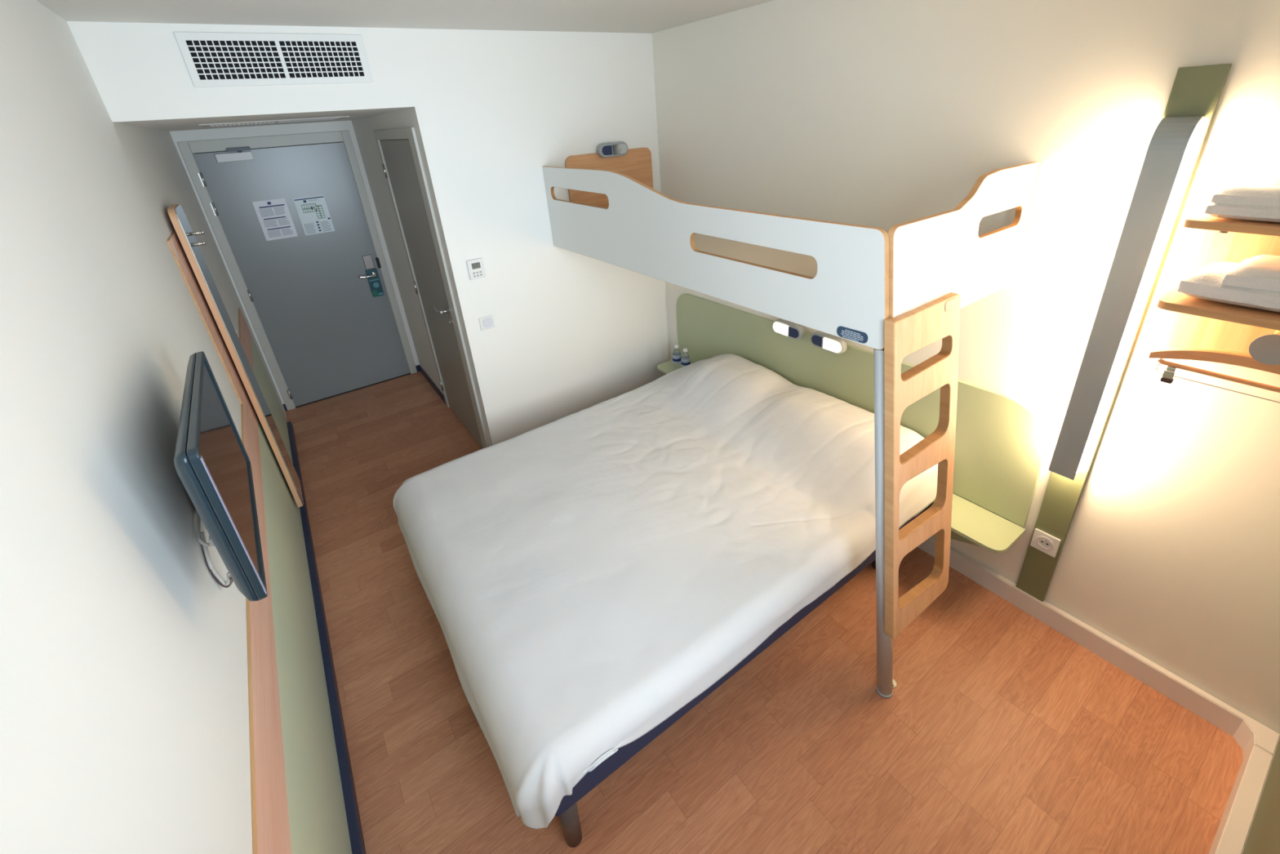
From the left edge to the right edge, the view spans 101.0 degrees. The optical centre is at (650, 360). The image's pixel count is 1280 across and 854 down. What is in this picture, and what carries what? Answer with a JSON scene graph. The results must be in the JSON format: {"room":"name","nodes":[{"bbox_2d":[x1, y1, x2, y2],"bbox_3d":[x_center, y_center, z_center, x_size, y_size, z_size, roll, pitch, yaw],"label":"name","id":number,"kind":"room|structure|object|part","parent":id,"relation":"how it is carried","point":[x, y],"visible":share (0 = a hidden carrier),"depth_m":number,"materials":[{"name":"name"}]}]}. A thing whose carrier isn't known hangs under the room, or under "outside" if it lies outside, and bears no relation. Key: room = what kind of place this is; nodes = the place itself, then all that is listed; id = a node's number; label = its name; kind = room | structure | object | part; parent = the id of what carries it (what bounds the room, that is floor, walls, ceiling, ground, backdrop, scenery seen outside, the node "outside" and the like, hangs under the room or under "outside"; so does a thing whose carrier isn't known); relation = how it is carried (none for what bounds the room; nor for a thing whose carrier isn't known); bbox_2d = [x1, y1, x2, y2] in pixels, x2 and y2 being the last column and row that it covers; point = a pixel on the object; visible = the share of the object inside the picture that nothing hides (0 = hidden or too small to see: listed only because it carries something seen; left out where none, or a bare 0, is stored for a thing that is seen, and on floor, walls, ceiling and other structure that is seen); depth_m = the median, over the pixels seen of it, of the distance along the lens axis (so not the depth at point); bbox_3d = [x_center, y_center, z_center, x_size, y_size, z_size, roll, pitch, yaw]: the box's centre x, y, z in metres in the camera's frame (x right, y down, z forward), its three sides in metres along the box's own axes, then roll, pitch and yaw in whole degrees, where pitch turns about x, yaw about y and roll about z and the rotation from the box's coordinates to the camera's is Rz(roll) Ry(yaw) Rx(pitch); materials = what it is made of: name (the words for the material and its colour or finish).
{"room":"hotel room","nodes":[
{"label":"hotel room","id":0,"kind":"room"},
{"bbox_2d":[0,0,287,853],"bbox_3d":[-1.689,0.129,1.931,0.100,2.520,5.541,-20,29,-30],"label":"wall","id":1,"kind":"structure","parent":0,"point":[125,729],"depth_m":0.98,"materials":[{"name":"white paint"}]},
{"bbox_2d":[200,531,231,586],"bbox_3d":[-1.088,0.514,1.323,0.126,0.148,0.027,15,31,35],"label":"power cable","id":2,"kind":"object","parent":1,"relation":"attached to","point":[210,563],"visible":0.87,"depth_m":1.32,"materials":[{"name":"grey plastic"}]},
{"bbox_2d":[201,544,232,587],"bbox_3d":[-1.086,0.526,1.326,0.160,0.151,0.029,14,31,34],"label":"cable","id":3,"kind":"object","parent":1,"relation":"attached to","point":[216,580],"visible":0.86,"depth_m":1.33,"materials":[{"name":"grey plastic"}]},
{"bbox_2d":[173,351,267,601],"bbox_3d":[-1.098,0.263,1.296,0.132,0.445,0.806,-22,30,-33],"label":"television","id":4,"kind":"object","parent":1,"relation":"attached to","point":[212,463],"visible":1,"depth_m":1.13,"materials":[{"name":"grey plastic"}]},
{"bbox_2d":[196,513,214,546],"bbox_3d":[-1.120,0.431,1.329,0.166,0.047,0.048,12,30,31],"label":"cable","id":5,"kind":"object","parent":4,"relation":"hanging from","point":[200,540],"visible":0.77,"depth_m":1.31,"materials":[{"name":"grey plastic"}]},
{"bbox_2d":[167,204,303,507],"bbox_3d":[-2.135,0.032,2.814,0.079,1.677,0.300,-20,29,-30],"label":"wall mirror","id":6,"kind":"object","parent":1,"relation":"attached to","point":[177,215],"visible":1,"depth_m":2.67,"materials":[{"name":"brown wood"}]},
{"bbox_2d":[166,231,351,853],"bbox_3d":[-1.537,0.489,2.004,0.008,1.678,5.048,-20,29,-30],"label":"panel","id":7,"kind":"object","parent":1,"relation":"attached to","point":[298,806],"visible":0.98,"depth_m":1.72,"materials":[{"name":"paint"}]},
{"bbox_3d":[-1.507,0.912,2.202,0.007,0.741,5.048,-20,29,-30],"label":"green panel","id":8,"kind":"part","parent":7,"relation":"part of","materials":[{"name":"green"}]},
{"bbox_2d":[286,421,366,853],"bbox_3d":[-1.445,1.281,2.346,0.034,0.055,4.970,-20,29,-30],"label":"baseboard","id":9,"kind":"structure","parent":1,"relation":"attached to","point":[356,836],"depth_m":2.15,"materials":[{"name":"blue plastic"}]},
{"bbox_2d":[66,21,414,131],"bbox_3d":[-2.250,-1.567,3.055,1.123,0.331,2.145,-20,29,-30],"label":"wall","id":10,"kind":"structure","parent":0,"point":[140,73],"depth_m":2.17,"materials":[{"name":"white paint"}]},
{"bbox_2d":[173,31,373,87],"bbox_3d":[-1.574,-1.289,2.259,0.670,0.191,0.011,-20,29,-30],"label":"air vent","id":11,"kind":"object","parent":10,"relation":"in","point":[211,59],"visible":1,"depth_m":2.24,"materials":[{"name":"white metal"}]},
{"bbox_2d":[198,115,349,127],"bbox_3d":[-2.249,-1.438,3.177,0.730,0.005,0.500,-20,29,-30],"label":"air vent","id":12,"kind":"object","parent":10,"relation":"in","point":[239,123],"visible":0.98,"depth_m":3.10,"materials":[{"name":"white metal"}]},
{"bbox_2d":[169,120,419,406],"bbox_3d":[-2.759,-0.745,4.358,1.123,2.190,0.100,-20,29,-30],"label":"door frame","id":13,"kind":"structure","parent":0,"point":[324,126],"depth_m":4.02,"materials":[{"name":"white paint"}]},
{"bbox_2d":[177,130,417,410],"bbox_3d":[-2.732,-0.693,4.324,1.068,2.120,0.126,-20,29,-30],"label":"door","id":14,"kind":"structure","parent":13,"relation":"in","point":[328,335],"depth_m":4.27,"materials":[{"name":"grey laminate"}]},
{"bbox_3d":[-2.951,-1.510,3.784,0.140,0.034,0.036,-20,29,-30],"label":"closer arm","id":15,"kind":"part","parent":14,"relation":"part of","materials":[{"name":"grey paint"}]},
{"bbox_2d":[252,198,297,240],"bbox_3d":[-2.878,-1.084,4.054,0.210,0.291,0.002,-20,29,-30],"label":"notice","id":16,"kind":"object","parent":14,"relation":"attached to","point":[274,217],"visible":1,"depth_m":4.05,"materials":[{"name":"white paper"}]},
{"bbox_2d":[293,195,334,235],"bbox_3d":[-2.665,-1.155,4.188,0.209,0.285,0.004,-20,29,-30],"label":"notice","id":17,"kind":"object","parent":14,"relation":"attached to","point":[313,213],"visible":1,"depth_m":4.19,"materials":[{"name":"white paper"}]},
{"bbox_3d":[-2.412,-0.724,4.518,0.148,0.052,0.068,-20,29,-30],"label":"handle","id":18,"kind":"part","parent":14,"relation":"part of","materials":[{"name":"silver metal"}]},
{"bbox_3d":[-2.409,-0.842,4.509,0.070,0.120,0.012,-20,29,-30],"label":"lock plate","id":19,"kind":"part","parent":14,"relation":"part of","materials":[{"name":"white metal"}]},
{"bbox_2d":[365,268,384,297],"bbox_3d":[-2.388,-0.674,4.573,0.090,0.240,0.004,-20,29,-30],"label":"hanger","id":20,"kind":"object","parent":14,"relation":"hanging from","point":[375,282],"visible":1,"depth_m":4.58,"materials":[{"name":"teal"}]},
{"bbox_3d":[-2.345,-0.843,4.549,0.024,0.090,0.007,-20,29,-30],"label":"strike plate","id":21,"kind":"part","parent":14,"relation":"part of","materials":[{"name":"black metal"}]},
{"bbox_2d":[283,364,420,410],"bbox_3d":[-2.661,0.235,4.763,1.111,0.062,0.012,-20,29,-30],"label":"baseboard","id":22,"kind":"structure","parent":13,"relation":"attached to","point":[417,366],"depth_m":5.02,"materials":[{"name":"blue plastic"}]},
{"bbox_2d":[36,0,773,33],"bbox_3d":[-0.091,-1.135,1.283,2.790,0.100,3.496,-20,29,-30],"label":"ceiling","id":23,"kind":"structure","parent":0,"point":[641,16],"depth_m":2.18,"materials":[{"name":"white paint"}]},
{"bbox_2d":[351,107,488,444],"bbox_3d":[-1.670,-0.609,3.896,0.100,2.190,1.945,-20,29,-30],"label":"wall","id":24,"kind":"structure","parent":0,"point":[364,128],"depth_m":4.13,"materials":[{"name":"white paint"}]},
{"bbox_2d":[373,127,488,448],"bbox_3d":[-1.461,-0.415,3.554,0.123,2.100,1.050,-20,29,-30],"label":"door","id":25,"kind":"structure","parent":24,"relation":"in","point":[398,148],"depth_m":3.45,"materials":[{"name":"grey laminate"}]},
{"bbox_3d":[-1.307,-0.322,3.308,0.069,0.050,0.162,-20,29,-30],"label":"handle","id":26,"kind":"part","parent":25,"relation":"part of","materials":[{"name":"silver metal"}]},
{"bbox_2d":[418,364,445,403],"bbox_3d":[-1.956,0.203,4.722,0.012,0.062,0.871,-20,29,-30],"label":"baseboard","id":27,"kind":"structure","parent":24,"relation":"attached to","point":[430,381],"depth_m":4.68,"materials":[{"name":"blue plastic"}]},
{"bbox_2d":[396,27,670,446],"bbox_3d":[-0.533,-0.643,3.400,1.467,2.520,0.100,-20,29,-30],"label":"wall","id":28,"kind":"structure","parent":0,"point":[572,332],"depth_m":3.12,"materials":[{"name":"white paint"}]},
{"bbox_2d":[466,257,485,279],"bbox_3d":[-0.995,-0.524,3.014,0.091,0.111,0.020,-20,29,-30],"label":"thermostat","id":29,"kind":"object","parent":28,"relation":"attached to","point":[476,269],"visible":1,"depth_m":3.00,"materials":[{"name":"white plastic"}]},
{"bbox_2d":[478,314,494,330],"bbox_3d":[-0.978,-0.227,3.155,0.086,0.082,0.010,-20,29,-30],"label":"light switch","id":30,"kind":"object","parent":28,"relation":"attached to","point":[486,322],"visible":1,"depth_m":3.15,"materials":[{"name":"white plastic"}]},
{"bbox_2d":[564,147,653,208],"bbox_3d":[-0.243,-1.134,3.341,0.620,0.355,0.020,-20,29,-30],"label":"wooden headboard","id":31,"kind":"object","parent":28,"relation":"attached to","point":[637,164],"visible":0.47,"depth_m":3.32,"materials":[{"name":"brown wood"}]},
{"bbox_2d":[597,141,627,157],"bbox_3d":[-0.235,-1.296,3.240,0.206,0.080,0.065,-20,29,-30],"label":"reading lamp","id":32,"kind":"object","parent":31,"relation":"attached to","point":[613,148],"visible":1,"depth_m":3.21,"materials":[{"name":"grey plastic"}]},
{"bbox_2d":[612,143,626,154],"bbox_3d":[-0.187,-1.299,3.238,0.103,0.056,0.007,-20,29,-30],"label":"diffuser","id":33,"kind":"object","parent":32,"relation":"attached to","point":[617,148],"depth_m":3.23,"materials":[{"name":"grey plastic"}]},
{"bbox_2d":[285,371,1242,853],"bbox_3d":[-0.510,0.916,3.162,2.790,0.100,5.541,-20,29,-30],"label":"floor","id":34,"kind":"structure","parent":0,"point":[998,731],"depth_m":1.92,"materials":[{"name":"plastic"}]},
{"bbox_2d":[555,501,933,847],"bbox_3d":[0.074,0.836,2.670,2.000,0.385,1.628,-20,29,-30],"label":"double bed","id":35,"kind":"object","parent":34,"relation":"on","point":[567,811],"visible":0.16,"depth_m":1.67,"materials":[{"name":"blue fabric"}]},
{"bbox_3d":[-0.253,1.413,1.639,0.064,0.256,0.064,-20,29,-30],"label":"leg","id":36,"kind":"part","parent":35,"relation":"part of","materials":[{"name":"grey"}]},
{"bbox_3d":[1.106,0.893,2.537,0.064,0.256,0.064,-20,29,-30],"label":"leg","id":37,"kind":"part","parent":35,"relation":"part of","materials":[{"name":"grey"}]},
{"bbox_3d":[0.058,0.609,2.564,1.997,0.114,1.620,-20,29,-30],"label":"mattress","id":38,"kind":"object","parent":35,"relation":"on","visible":0},
{"bbox_2d":[393,353,937,829],"bbox_3d":[0.017,0.576,2.519,2.116,0.420,1.726,-20,29,-30],"label":"duvet","id":39,"kind":"object","parent":38,"relation":"on","point":[586,575],"visible":0.97,"depth_m":2.12,"materials":[{"name":"white fabric"}]},
{"bbox_2d":[542,161,1039,698],"bbox_3d":[0.474,-0.039,2.743,0.846,1.850,2.429,-20,29,-30],"label":"bunk bed","id":40,"kind":"object","parent":34,"relation":"on","point":[902,291],"visible":1,"depth_m":1.78,"materials":[{"name":"white laminate"}]},
{"bbox_3d":[0.042,-0.576,2.321,0.020,0.465,2.230,-20,29,-30],"label":"panel","id":41,"kind":"part","parent":40,"relation":"part of","materials":[{"name":"white laminate"}]},
{"bbox_2d":[693,233,817,277],"bbox_3d":[0.386,-0.572,2.602,0.807,0.114,2.151,-20,29,-30],"label":"mattress","id":42,"kind":"object","parent":40,"relation":"on","point":[800,264],"visible":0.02,"depth_m":2.16,"materials":[{"name":"beige"}]},
{"bbox_3d":[1.016,-0.367,1.704,0.814,0.439,0.064,-20,29,-30],"label":"panel","id":43,"kind":"part","parent":40,"relation":"part of","materials":[{"name":"white laminate"}]},
{"bbox_2d":[652,0,1279,733],"bbox_3d":[1.088,-0.348,2.514,0.100,2.520,3.496,-20,29,-30],"label":"wall","id":44,"kind":"structure","parent":0,"point":[884,114],"depth_m":1.88,"materials":[{"name":"white off-white paint"}]},
{"bbox_2d":[657,293,1047,553],"bbox_3d":[0.798,0.235,2.988,0.238,0.814,2.360,-20,29,-30],"label":"headboard","id":45,"kind":"object","parent":44,"relation":"attached to","point":[1001,443],"visible":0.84,"depth_m":2.38,"materials":[{"name":"green laminate"}]},
{"bbox_2d":[657,359,673,373],"bbox_3d":[0.206,0.062,3.823,0.219,0.018,0.307,-20,29,-30],"label":"shelf","id":46,"kind":"object","parent":45,"relation":"attached to","point":[666,367],"depth_m":3.85,"materials":[{"name":"green laminate"}]},
{"bbox_2d":[672,344,681,370],"bbox_3d":[0.187,-0.017,3.736,0.064,0.199,0.064,-20,29,-30],"label":"water bottle","id":47,"kind":"object","parent":45,"relation":"on","point":[677,357],"visible":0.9,"depth_m":3.71,"materials":[{"name":"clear plastic"}]},
{"bbox_2d":[680,347,690,367],"bbox_3d":[0.245,0.009,3.671,0.064,0.199,0.064,-7,25,-6],"label":"water bottle","id":48,"kind":"object","parent":45,"relation":"on","point":[685,359],"visible":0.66,"depth_m":3.64,"materials":[{"name":"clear plastic"}]},
{"bbox_2d":[772,319,804,339],"bbox_3d":[0.769,-0.176,2.926,0.065,0.080,0.206,-20,29,-30],"label":"reading lamp","id":49,"kind":"object","parent":45,"relation":"attached to","point":[781,326],"visible":1,"depth_m":2.90,"materials":[{"name":"grey plastic"}]},
{"bbox_2d":[773,322,787,335],"bbox_3d":[0.723,-0.180,2.941,0.007,0.056,0.103,-20,29,-30],"label":"diffuser","id":50,"kind":"object","parent":49,"relation":"attached to","point":[781,328],"depth_m":2.93,"materials":[{"name":"beige plastic"}]},
{"bbox_2d":[810,331,847,354],"bbox_3d":[0.923,-0.097,2.725,0.065,0.080,0.206,-20,29,-30],"label":"reading lamp","id":51,"kind":"object","parent":45,"relation":"attached to","point":[833,344],"visible":1,"depth_m":2.69,"materials":[{"name":"grey plastic"}]},
{"bbox_2d":[822,337,840,352],"bbox_3d":[0.922,-0.076,2.681,0.007,0.056,0.103,-20,29,-30],"label":"diffuser","id":52,"kind":"object","parent":51,"relation":"attached to","point":[831,344],"depth_m":2.68,"materials":[{"name":"beige plastic"}]},
{"bbox_2d":[951,493,1026,553],"bbox_3d":[1.395,0.698,2.279,0.219,0.018,0.313,-20,29,-30],"label":"shelf","id":53,"kind":"object","parent":45,"relation":"attached to","point":[983,527],"depth_m":2.24,"materials":[{"name":"green laminate"}]},
{"bbox_2d":[917,536,1279,759],"bbox_3d":[1.086,0.779,2.976,0.104,0.094,3.296,-20,29,-30],"label":"baseboard","id":54,"kind":"structure","parent":44,"relation":"attached to","point":[1246,731],"depth_m":2.04,"materials":[{"name":"beige paint"}]},
{"bbox_2d":[1016,63,1231,601],"bbox_3d":[1.547,0.115,1.846,0.100,2.010,0.104,-20,29,-30],"label":"wall lamp","id":55,"kind":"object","parent":44,"relation":"attached to","point":[1175,148],"depth_m":1.67,"materials":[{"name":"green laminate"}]},
{"bbox_2d":[1030,528,1061,557],"bbox_3d":[1.609,0.746,2.155,0.021,0.092,0.090,-20,29,-30],"label":"wall socket","id":56,"kind":"object","parent":55,"relation":"attached to","point":[1046,543],"visible":1,"depth_m":2.15,"materials":[{"name":"white plastic"}]},
{"bbox_2d":[1076,123,1198,472],"bbox_3d":[1.520,-0.133,1.729,0.075,1.199,0.067,-20,29,-30],"label":"diffuser","id":57,"kind":"object","parent":55,"relation":"attached to","point":[1172,148],"depth_m":1.64,"materials":[{"name":"beige"}]},
{"bbox_2d":[1156,199,1279,364],"bbox_3d":[1.652,-0.152,1.331,0.290,0.488,0.547,-20,29,-30],"label":"wall shelf unit","id":58,"kind":"object","parent":44,"relation":"attached to","point":[1190,322],"visible":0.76,"depth_m":1.47,"materials":[{"name":"brown wood"}]},
{"bbox_2d":[1148,347,1279,403],"bbox_3d":[1.647,0.027,1.418,0.029,0.196,0.456,-20,29,-30],"label":"hanger","id":59,"kind":"object","parent":58,"relation":"hanging from","point":[1222,356],"visible":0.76,"depth_m":1.49,"materials":[{"name":"brown wood"}]},
{"bbox_3d":[1.647,0.096,1.447,0.003,0.003,0.340,-20,29,-30],"label":"steel rod","id":60,"kind":"part","parent":59,"relation":"part of","materials":[{"name":"grey metal"}]},
{"bbox_3d":[1.648,-0.118,1.338,0.269,0.022,0.522,-20,29,-30],"label":"shelf","id":61,"kind":"part","parent":58,"relation":"part of","materials":[{"name":"brown wood"}]},
{"bbox_2d":[1177,254,1279,312],"bbox_3d":[1.657,-0.182,1.309,0.226,0.108,0.460,-20,29,-30],"label":"folded towel","id":62,"kind":"object","parent":58,"relation":"on","point":[1254,282],"visible":1,"depth_m":1.35,"materials":[{"name":"white fabric"}]},
{"bbox_3d":[1.675,-0.316,1.281,0.165,0.022,0.547,-20,29,-30],"label":"shelf","id":63,"kind":"part","parent":58,"relation":"part of","materials":[{"name":"brown wood"}]},
{"bbox_2d":[1204,183,1279,222],"bbox_3d":[1.673,-0.369,1.264,0.142,0.080,0.467,-20,29,-30],"label":"folded towel","id":64,"kind":"object","parent":58,"relation":"on","point":[1249,202],"visible":1,"depth_m":1.35,"materials":[{"name":"white fabric"}]},
{"bbox_2d":[1242,739,1279,853],"bbox_3d":[0.980,0.576,0.558,2.590,2.520,0.100,-20,29,-30],"label":"wall panel","id":65,"kind":"object","parent":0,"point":[1264,837],"depth_m":1.46,"materials":[{"name":"green paint"}]},
{"bbox_2d":[1208,744,1274,853],"bbox_3d":[0.988,1.661,1.107,2.454,0.094,0.044,-20,29,-30],"label":"baseboard","id":66,"kind":"structure","parent":65,"relation":"attached to","point":[1234,827],"depth_m":1.59,"materials":[{"name":"beige paint"}]}
]}

